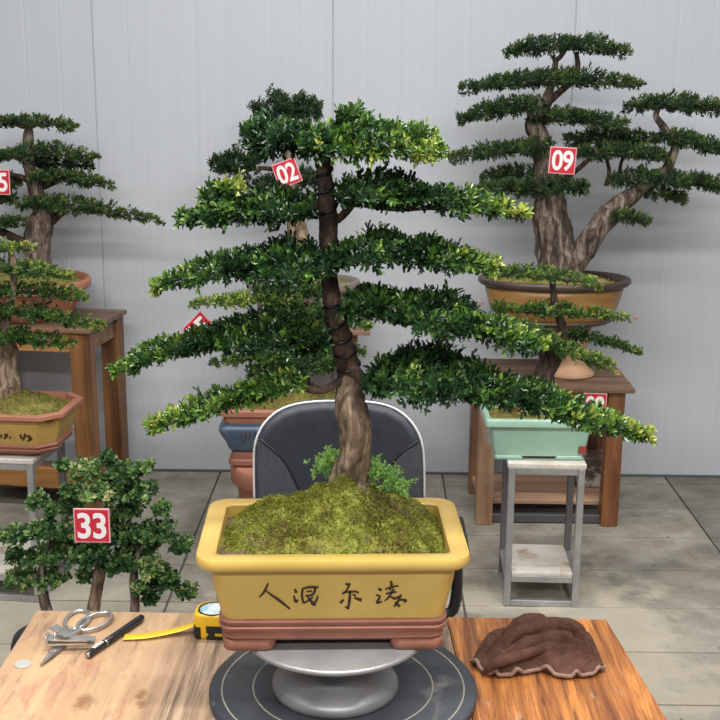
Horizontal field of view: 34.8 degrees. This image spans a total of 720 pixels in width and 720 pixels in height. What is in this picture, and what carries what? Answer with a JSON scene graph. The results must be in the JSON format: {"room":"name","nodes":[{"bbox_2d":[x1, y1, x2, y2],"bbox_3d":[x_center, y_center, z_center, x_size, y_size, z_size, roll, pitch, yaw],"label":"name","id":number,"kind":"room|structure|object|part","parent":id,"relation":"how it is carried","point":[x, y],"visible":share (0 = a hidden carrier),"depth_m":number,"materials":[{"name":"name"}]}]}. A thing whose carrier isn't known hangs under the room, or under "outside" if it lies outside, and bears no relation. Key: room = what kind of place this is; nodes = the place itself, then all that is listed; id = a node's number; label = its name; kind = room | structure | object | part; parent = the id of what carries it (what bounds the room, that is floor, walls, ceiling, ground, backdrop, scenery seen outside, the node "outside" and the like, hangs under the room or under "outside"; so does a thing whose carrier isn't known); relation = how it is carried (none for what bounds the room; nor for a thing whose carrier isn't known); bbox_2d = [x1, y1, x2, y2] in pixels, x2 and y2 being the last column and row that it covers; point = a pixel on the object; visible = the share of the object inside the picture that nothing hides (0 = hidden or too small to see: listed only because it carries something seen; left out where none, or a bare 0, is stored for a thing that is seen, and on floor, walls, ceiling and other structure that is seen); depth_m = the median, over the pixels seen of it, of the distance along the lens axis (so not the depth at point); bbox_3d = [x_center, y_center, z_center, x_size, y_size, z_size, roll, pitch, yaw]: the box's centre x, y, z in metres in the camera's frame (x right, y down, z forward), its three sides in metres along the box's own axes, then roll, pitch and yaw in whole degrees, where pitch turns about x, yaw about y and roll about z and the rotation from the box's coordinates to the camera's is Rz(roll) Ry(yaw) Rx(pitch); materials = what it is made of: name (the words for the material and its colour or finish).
{"room":"bonsai workshop","nodes":[
{"label":"bonsai workshop","id":0,"kind":"room"},
{"bbox_2d":[0,391,83,455],"bbox_3d":[-1.130,0.202,3.644,0.476,0.140,0.324,1,13,1],"label":"pot","id":1,"kind":"object","parent":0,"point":[34,425],"depth_m":3.53,"materials":[{"name":"ceramic"}]},
{"bbox_2d":[0,269,90,323],"bbox_3d":[-1.271,-0.242,4.423,0.468,0.148,0.468,1,13,1],"label":"pot","id":2,"kind":"object","parent":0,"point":[83,280],"depth_m":4.31,"materials":[{"name":"ceramic"}]},
{"bbox_2d":[219,409,276,466],"bbox_3d":[-0.234,0.230,3.782,0.440,0.197,0.250,1,13,1],"label":"pot","id":3,"kind":"object","parent":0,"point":[239,430],"depth_m":3.66,"materials":[{"name":"ceramic"}]},
{"bbox_2d":[246,274,359,308],"bbox_3d":[-0.216,-0.229,4.373,0.432,0.160,0.311,1,13,1],"label":"pot","id":4,"kind":"object","parent":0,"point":[343,280],"depth_m":4.29,"materials":[{"name":"grey ceramic"}]},
{"bbox_2d":[196,498,469,650],"bbox_3d":[-0.050,0.395,2.111,0.482,0.189,0.324,1,13,1],"label":"pot","id":5,"kind":"object","parent":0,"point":[269,588],"depth_m":2.00,"materials":[{"name":"yellow ceramic"}]},
{"bbox_2d":[0,0,719,474],"bbox_3d":[0.029,-1.183,4.498,6.406,3.400,0.060,1,14,1],"label":"wall","id":6,"kind":"structure","parent":0,"point":[156,88],"depth_m":4.55,"materials":[{"name":"white metal"}]},
{"bbox_2d":[152,469,719,477],"bbox_3d":[0.059,0.475,4.859,6.400,0.008,0.012,1,14,1],"label":"baseboard","id":7,"kind":"structure","parent":6,"relation":"attached to","point":[167,470],"depth_m":4.85,"materials":[{"name":"grey"}]},
{"bbox_2d":[0,471,719,719],"bbox_3d":[0.605,1.111,2.350,8.770,0.051,5.270,1,14,1],"label":"floor","id":8,"kind":"structure","parent":0,"point":[653,576],"depth_m":3.86,"materials":[{"name":"concrete"}]},
{"bbox_2d":[10,625,27,650],"bbox_3d":[-0.674,0.801,2.560,0.192,0.442,0.192,1,14,1],"label":"stool","id":9,"kind":"object","parent":8,"relation":"on","point":[17,635],"visible":0.05,"depth_m":2.50,"materials":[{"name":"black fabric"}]},
{"bbox_2d":[0,442,71,602],"bbox_3d":[-1.123,0.500,3.720,0.276,0.475,0.276,2,14,7],"label":"plant stand","id":10,"kind":"object","parent":8,"relation":"on","point":[7,462],"visible":0.44,"depth_m":3.63,"materials":[{"name":"metal"}]},
{"bbox_2d":[0,540,45,574],"bbox_3d":[-1.124,0.640,3.754,0.226,0.012,0.266,2,14,7],"label":"shelf","id":11,"kind":"object","parent":10,"relation":"attached to","point":[27,545],"depth_m":3.75,"materials":[{"name":"white wood"}]},
{"bbox_3d":[-1.124,0.656,3.758,0.268,0.021,0.268,2,14,7],"label":"shelf frame","id":12,"kind":"part","parent":10,"relation":"part of","materials":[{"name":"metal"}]},
{"bbox_3d":[-1.122,0.295,3.671,0.268,0.021,0.268,2,14,7],"label":"frame","id":13,"kind":"part","parent":10,"relation":"part of","materials":[{"name":"metal"}]},
{"bbox_3d":[-1.014,0.541,3.588,0.021,0.459,0.021,2,14,7],"label":"leg","id":14,"kind":"part","parent":10,"relation":"part of","materials":[{"name":"metal"}]},
{"bbox_3d":[-1.126,0.723,3.764,0.268,0.021,0.248,2,14,7],"label":"frame","id":15,"kind":"part","parent":10,"relation":"part of","materials":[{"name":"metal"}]},
{"bbox_2d":[0,236,106,455],"bbox_3d":[-1.072,-0.051,3.579,0.576,0.663,0.300,2,14,5],"label":"bonsai","id":16,"kind":"object","parent":10,"relation":"on","point":[32,423],"visible":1,"depth_m":3.54,"materials":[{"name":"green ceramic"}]},
{"bbox_3d":[-0.985,0.483,3.828,0.021,0.459,0.021,2,14,7],"label":"leg","id":17,"kind":"part","parent":10,"relation":"part of","materials":[{"name":"grey metal"}]},
{"bbox_2d":[0,308,128,507],"bbox_3d":[-1.237,0.183,4.514,0.560,0.720,0.398,2,14,8],"label":"side table","id":18,"kind":"object","parent":8,"relation":"on","point":[111,339],"visible":0.54,"depth_m":4.40,"materials":[{"name":"brown wood"}]},
{"bbox_2d":[0,460,107,489],"bbox_3d":[-1.238,0.457,4.590,0.512,0.018,0.280,2,14,8],"label":"shelf","id":19,"kind":"object","parent":18,"relation":"attached to","point":[46,463],"depth_m":4.65,"materials":[{"name":"brown wood"}]},
{"bbox_2d":[0,110,165,323],"bbox_3d":[-1.114,-0.547,4.348,0.777,0.780,0.468,1,14,1],"label":"bonsai","id":20,"kind":"object","parent":18,"relation":"on","point":[39,226],"visible":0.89,"depth_m":4.29,"materials":[{"name":"plant"}]},
{"bbox_2d":[0,169,10,194],"bbox_3d":[-1.331,-0.653,4.223,0.092,0.092,0.005,2,14,1],"label":"number tag","id":21,"kind":"object","parent":20,"relation":"attached to","point":[4,174],"visible":1,"depth_m":4.22,"materials":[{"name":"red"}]},
{"bbox_3d":[-1.032,0.236,4.336,0.072,0.702,0.072,2,14,8],"label":"leg","id":22,"kind":"part","parent":18,"relation":"part of","materials":[{"name":"brown wood"}]},
{"bbox_3d":[-0.985,0.166,4.628,0.072,0.702,0.072,2,14,8],"label":"leg","id":23,"kind":"part","parent":18,"relation":"part of","materials":[{"name":"brown wood"}]},
{"bbox_2d":[0,446,199,611],"bbox_3d":[-0.708,0.567,3.084,0.529,0.698,0.339,3,14,11],"label":"bonsai","id":24,"kind":"object","parent":8,"relation":"on","point":[136,541],"visible":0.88,"depth_m":3.05,"materials":[{"name":"plant"}]},
{"bbox_3d":[-0.831,0.681,3.117,0.081,0.447,0.032,1,13,1],"label":"stem","id":25,"kind":"part","parent":24,"relation":"part of","materials":[{"name":"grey plant"}]},
{"bbox_2d":[73,508,110,542],"bbox_3d":[-0.678,0.419,2.908,0.091,0.091,0.005,1,14,1],"label":"number tag","id":26,"kind":"object","parent":24,"relation":"attached to","point":[90,524],"visible":1,"depth_m":2.91,"materials":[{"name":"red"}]},
{"bbox_3d":[-0.706,0.618,3.090,0.107,0.597,0.055,1,13,1],"label":"stem","id":27,"kind":"part","parent":24,"relation":"part of","materials":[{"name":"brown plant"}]},
{"bbox_3d":[-0.616,0.683,3.125,0.117,0.450,0.028,1,13,1],"label":"stem","id":28,"kind":"part","parent":24,"relation":"part of","materials":[{"name":"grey plant"}]},
{"bbox_2d":[230,465,252,498],"bbox_3d":[-0.235,0.517,3.851,0.387,0.393,0.387,1,14,1],"label":"stand","id":29,"kind":"object","parent":8,"relation":"on","point":[242,477],"visible":0.14,"depth_m":3.70,"materials":[{"name":"ceramic"}]},
{"bbox_2d":[187,280,375,466],"bbox_3d":[-0.247,0.028,3.726,0.603,0.615,0.314,1,14,1],"label":"bonsai","id":30,"kind":"object","parent":29,"relation":"on","point":[239,430],"visible":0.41,"depth_m":3.67,"materials":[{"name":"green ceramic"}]},
{"bbox_2d":[182,311,211,331],"bbox_3d":[-0.511,-0.099,3.687,0.118,0.118,0.005,1,14,1],"label":"number tag","id":31,"kind":"object","parent":30,"relation":"attached to","point":[196,319],"visible":0.17,"depth_m":3.68,"materials":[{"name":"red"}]},
{"bbox_2d":[255,310,369,376],"bbox_3d":[-0.203,0.197,4.485,0.480,0.720,0.378,1,14,1],"label":"side table","id":32,"kind":"object","parent":8,"relation":"on","point":[358,331],"visible":0.07,"depth_m":4.22,"materials":[{"name":"brown wood"}]},
{"bbox_2d":[206,82,359,308],"bbox_3d":[-0.281,-0.582,4.307,0.567,0.878,0.347,1,14,1],"label":"bonsai","id":33,"kind":"object","parent":32,"relation":"on","point":[306,107],"visible":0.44,"depth_m":4.21,"materials":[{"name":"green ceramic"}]},
{"bbox_2d":[271,158,302,184],"bbox_3d":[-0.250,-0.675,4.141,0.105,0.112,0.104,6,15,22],"label":"number tag","id":34,"kind":"object","parent":33,"relation":"attached to","point":[287,171],"visible":0.98,"depth_m":4.11,"materials":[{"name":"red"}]},
{"bbox_2d":[0,611,666,719],"bbox_3d":[-0.066,0.857,2.232,1.278,0.490,0.619,1,14,1],"label":"work table","id":35,"kind":"object","parent":8,"relation":"on","point":[166,677],"visible":0.56,"depth_m":2.19,"materials":[{"name":"brown wood"}]},
{"bbox_2d":[14,659,31,668],"bbox_3d":[-0.660,0.595,2.252,0.034,0.002,0.034,1,14,1],"label":"round disc","id":36,"kind":"object","parent":35,"relation":"on","point":[25,663],"visible":1,"depth_m":2.25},
{"bbox_2d":[40,609,113,665],"bbox_3d":[-0.575,0.565,2.357,0.105,0.016,0.244,1,14,1],"label":"scissors","id":37,"kind":"object","parent":35,"relation":"on","point":[78,628],"visible":0.78,"depth_m":2.40,"materials":[{"name":"metal"}]},
{"bbox_3d":[-0.606,0.582,2.292,0.033,0.003,0.108,1,13,1],"label":"blade","id":38,"kind":"part","parent":37,"relation":"part of","materials":[{"name":"metal"}]},
{"bbox_3d":[-0.609,0.579,2.291,0.021,0.003,0.105,3,14,11],"label":"blade","id":39,"kind":"part","parent":37,"relation":"part of","materials":[{"name":"metal"}]},
{"bbox_2d":[44,624,95,645],"bbox_3d":[-0.581,0.554,2.317,0.099,0.022,0.053,1,14,1],"label":"nail clipper","id":40,"kind":"object","parent":37,"relation":"on","point":[63,637],"visible":1,"depth_m":2.30,"materials":[{"name":"metal"}]},
{"bbox_3d":[-0.603,0.545,2.316,0.058,0.004,0.020,13,18,42],"label":"lever","id":41,"kind":"part","parent":40,"relation":"part of","materials":[{"name":"metal"}]},
{"bbox_3d":[-0.579,0.558,2.306,0.094,0.009,0.023,0,14,-3],"label":"arm","id":42,"kind":"part","parent":40,"relation":"part of","materials":[{"name":"metal"}]},
{"bbox_3d":[-0.579,0.566,2.308,0.094,0.004,0.023,0,14,-3],"label":"arm","id":43,"kind":"part","parent":40,"relation":"part of","materials":[{"name":"metal"}]},
{"bbox_3d":[-0.598,0.554,2.409,0.058,0.012,0.138,1,13,1],"label":"handle","id":44,"kind":"part","parent":37,"relation":"part of","materials":[{"name":"metal"}]},
{"bbox_3d":[-0.567,0.553,2.400,0.062,0.012,0.135,8,16,29],"label":"handle","id":45,"kind":"part","parent":37,"relation":"part of","materials":[{"name":"metal"}]},
{"bbox_2d":[85,614,144,657],"bbox_3d":[-0.500,0.564,2.354,0.016,0.016,0.185,6,15,24],"label":"pen","id":46,"kind":"object","parent":35,"relation":"on","point":[114,636],"visible":1,"depth_m":2.34,"materials":[{"name":"black plastic"}]},
{"bbox_2d":[123,601,222,639],"bbox_3d":[-0.374,0.539,2.380,0.224,0.056,0.076,0,14,-2],"label":"tape measure","id":47,"kind":"object","parent":35,"relation":"on","point":[206,625],"visible":0.67,"depth_m":2.35,"materials":[{"name":"yellow plastic"}]},
{"bbox_3d":[-0.410,0.557,2.368,0.155,0.024,0.030,-2,14,-12],"label":"blade","id":48,"kind":"part","parent":47,"relation":"part of","materials":[{"name":"yellow metal"}]},
{"bbox_2d":[209,646,476,719],"bbox_3d":[-0.032,0.615,2.159,0.500,0.017,0.500,1,14,1],"label":"round disc","id":49,"kind":"object","parent":35,"relation":"on","point":[435,684],"visible":0.48,"depth_m":2.13,"materials":[{"name":"black rubber"}]},
{"bbox_2d":[252,639,419,718],"bbox_3d":[-0.046,0.550,2.133,0.338,0.122,0.338,1,14,1],"label":"turntable","id":50,"kind":"object","parent":49,"relation":"on","point":[339,678],"visible":0.66,"depth_m":2.04,"materials":[{"name":"metal"}]},
{"bbox_3d":[-0.045,0.506,2.123,0.338,0.032,0.338,1,13,1],"label":"plate","id":51,"kind":"part","parent":50,"relation":"part of","materials":[{"name":"metal"}]},
{"bbox_2d":[105,97,657,650],"bbox_3d":[0.032,0.025,2.023,0.965,0.951,0.438,1,14,4],"label":"bonsai","id":52,"kind":"object","parent":50,"relation":"on","point":[347,555],"visible":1,"depth_m":1.98,"materials":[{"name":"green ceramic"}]},
{"bbox_2d":[469,613,605,678],"bbox_3d":[0.348,0.555,2.299,0.262,0.069,0.220,1,14,1],"label":"towel","id":53,"kind":"object","parent":35,"relation":"on","point":[561,647],"visible":1,"depth_m":2.24,"materials":[{"name":"brown fabric"}]},
{"bbox_2d":[216,399,469,619],"bbox_3d":[-0.050,0.525,2.813,0.609,0.865,0.463,1,14,1],"label":"office chair","id":54,"kind":"object","parent":8,"relation":"on","point":[296,432],"visible":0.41,"depth_m":2.75,"materials":[{"name":"black plastic"}]},
{"bbox_3d":[-0.189,0.267,2.757,0.115,0.173,0.011,-3,14,-13],"label":"panel","id":55,"kind":"part","parent":54,"relation":"part of","materials":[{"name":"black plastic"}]},
{"bbox_3d":[-0.049,0.291,2.794,0.408,0.394,0.089,1,13,1],"label":"backrest","id":56,"kind":"part","parent":54,"relation":"part of","materials":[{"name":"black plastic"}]},
{"bbox_3d":[0.094,0.269,2.753,0.111,0.170,0.011,4,14,15],"label":"panel","id":57,"kind":"part","parent":54,"relation":"part of","materials":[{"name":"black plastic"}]},
{"bbox_3d":[0.158,0.527,2.765,0.178,0.220,0.033,1,13,1],"label":"armrest post","id":58,"kind":"part","parent":54,"relation":"part of","materials":[{"name":"black plastic"}]},
{"bbox_3d":[0.232,0.422,2.736,0.044,0.025,0.230,1,13,1],"label":"armrest","id":59,"kind":"part","parent":54,"relation":"part of","materials":[{"name":"black plastic"}]},
{"bbox_2d":[498,456,586,607],"bbox_3d":[0.577,0.521,3.685,0.240,0.475,0.241,1,14,3],"label":"plant stand","id":60,"kind":"object","parent":8,"relation":"on","point":[517,562],"visible":0.8,"depth_m":3.61,"materials":[{"name":"metal"}]},
{"bbox_3d":[0.476,0.502,3.796,0.021,0.459,0.021,1,14,3],"label":"leg","id":61,"kind":"part","parent":60,"relation":"part of","materials":[{"name":"grey metal"}]},
{"bbox_3d":[0.466,0.551,3.588,0.021,0.459,0.021,1,14,3],"label":"leg","id":62,"kind":"part","parent":60,"relation":"part of","materials":[{"name":"metal"}]},
{"bbox_3d":[0.575,0.744,3.728,0.232,0.021,0.213,1,14,3],"label":"frame","id":63,"kind":"part","parent":60,"relation":"part of","materials":[{"name":"metal"}]},
{"bbox_3d":[0.576,0.662,3.719,0.232,0.021,0.233,1,14,3],"label":"shelf frame","id":64,"kind":"part","parent":60,"relation":"part of","materials":[{"name":"metal"}]},
{"bbox_2d":[511,544,572,576],"bbox_3d":[0.576,0.645,3.715,0.190,0.012,0.231,1,14,3],"label":"shelf","id":65,"kind":"object","parent":60,"relation":"attached to","point":[528,560],"depth_m":3.69,"materials":[{"name":"white wood"}]},
{"bbox_3d":[0.578,0.315,3.636,0.232,0.021,0.233,1,14,3],"label":"frame","id":66,"kind":"part","parent":60,"relation":"part of","materials":[{"name":"metal"}]},
{"bbox_2d":[478,261,643,459],"bbox_3d":[0.625,-0.003,3.558,0.530,0.602,0.295,1,14,1],"label":"bonsai","id":67,"kind":"object","parent":60,"relation":"on","point":[511,437],"visible":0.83,"depth_m":3.53,"materials":[{"name":"green plant"}]},
{"bbox_2d":[583,393,606,408],"bbox_3d":[0.732,0.141,3.653,0.102,0.076,0.010,1,14,2],"label":"number tag","id":68,"kind":"object","parent":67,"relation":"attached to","point":[596,396],"visible":0.4,"depth_m":3.64,"materials":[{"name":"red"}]},
{"bbox_3d":[0.688,0.505,3.786,0.021,0.459,0.021,1,14,3],"label":"leg","id":69,"kind":"part","parent":60,"relation":"part of","materials":[{"name":"grey metal"}]},
{"bbox_3d":[0.678,0.555,3.578,0.021,0.459,0.021,1,14,3],"label":"leg","id":70,"kind":"part","parent":60,"relation":"part of","materials":[{"name":"metal"}]},
{"bbox_2d":[468,359,634,526],"bbox_3d":[0.701,0.311,4.422,0.585,0.540,0.453,1,14,1],"label":"side table","id":71,"kind":"object","parent":8,"relation":"on","point":[486,485],"visible":0.47,"depth_m":4.30,"materials":[{"name":"brown wood"}]},
{"bbox_3d":[0.470,0.278,4.591,0.062,0.522,0.062,1,13,1],"label":"leg","id":72,"kind":"part","parent":71,"relation":"part of","materials":[{"name":"brown wood"}]},
{"bbox_3d":[0.465,0.357,4.263,0.062,0.522,0.062,1,13,1],"label":"leg","id":73,"kind":"part","parent":71,"relation":"part of","materials":[{"name":"brown wood"}]},
{"bbox_2d":[472,474,599,504],"bbox_3d":[0.700,0.502,4.488,0.505,0.018,0.300,1,13,1],"label":"shelf","id":74,"kind":"object","parent":71,"relation":"attached to","point":[529,489],"depth_m":4.44,"materials":[{"name":"brown wood"}]},
{"bbox_2d":[552,327,594,379],"bbox_3d":[0.790,-0.044,4.315,0.188,0.202,0.188,1,14,1],"label":"pedestal","id":75,"kind":"object","parent":71,"relation":"on","point":[567,370],"visible":0.31,"depth_m":4.27,"materials":[{"name":"ceramic"}]},
{"bbox_2d":[447,30,719,327],"bbox_3d":[0.832,-0.655,4.180,1.073,1.050,0.381,0,14,-2],"label":"bonsai","id":76,"kind":"object","parent":75,"relation":"on","point":[555,244],"visible":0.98,"depth_m":4.11,"materials":[{"name":"plant"}]},
{"bbox_2d":[548,146,576,174],"bbox_3d":[0.709,-0.698,4.025,0.098,0.098,0.005,1,14,1],"label":"number tag","id":77,"kind":"object","parent":76,"relation":"attached to","point":[562,160],"visible":1,"depth_m":4.02,"materials":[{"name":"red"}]},
{"bbox_2d":[574,450,601,487],"bbox_3d":[0.898,0.424,4.498,0.120,0.130,0.100,1,14,1],"label":"packet","id":78,"kind":"object","parent":71,"relation":"on","point":[593,458],"visible":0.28,"depth_m":4.45,"materials":[{"name":"white plastic"}]},
{"bbox_3d":[0.936,0.283,4.585,0.062,0.522,0.062,1,13,1],"label":"leg","id":79,"kind":"part","parent":71,"relation":"part of","materials":[{"name":"brown wood"}]},
{"bbox_3d":[0.931,0.361,4.257,0.062,0.522,0.062,1,13,1],"label":"leg","id":80,"kind":"part","parent":71,"relation":"part of","materials":[{"name":"brown wood"}]},
{"bbox_2d":[480,399,589,459],"bbox_3d":[0.555,0.219,3.632,0.342,0.135,0.256,1,13,1],"label":"pot","id":81,"kind":"object","parent":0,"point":[511,437],"depth_m":3.53,"materials":[{"name":"green ceramic"}]},
{"bbox_2d":[478,269,631,327],"bbox_3d":[0.720,-0.228,4.282,0.566,0.169,0.374,1,13,1],"label":"pot","id":82,"kind":"object","parent":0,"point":[520,291],"depth_m":4.15,"materials":[{"name":"brown ceramic"}]}
]}

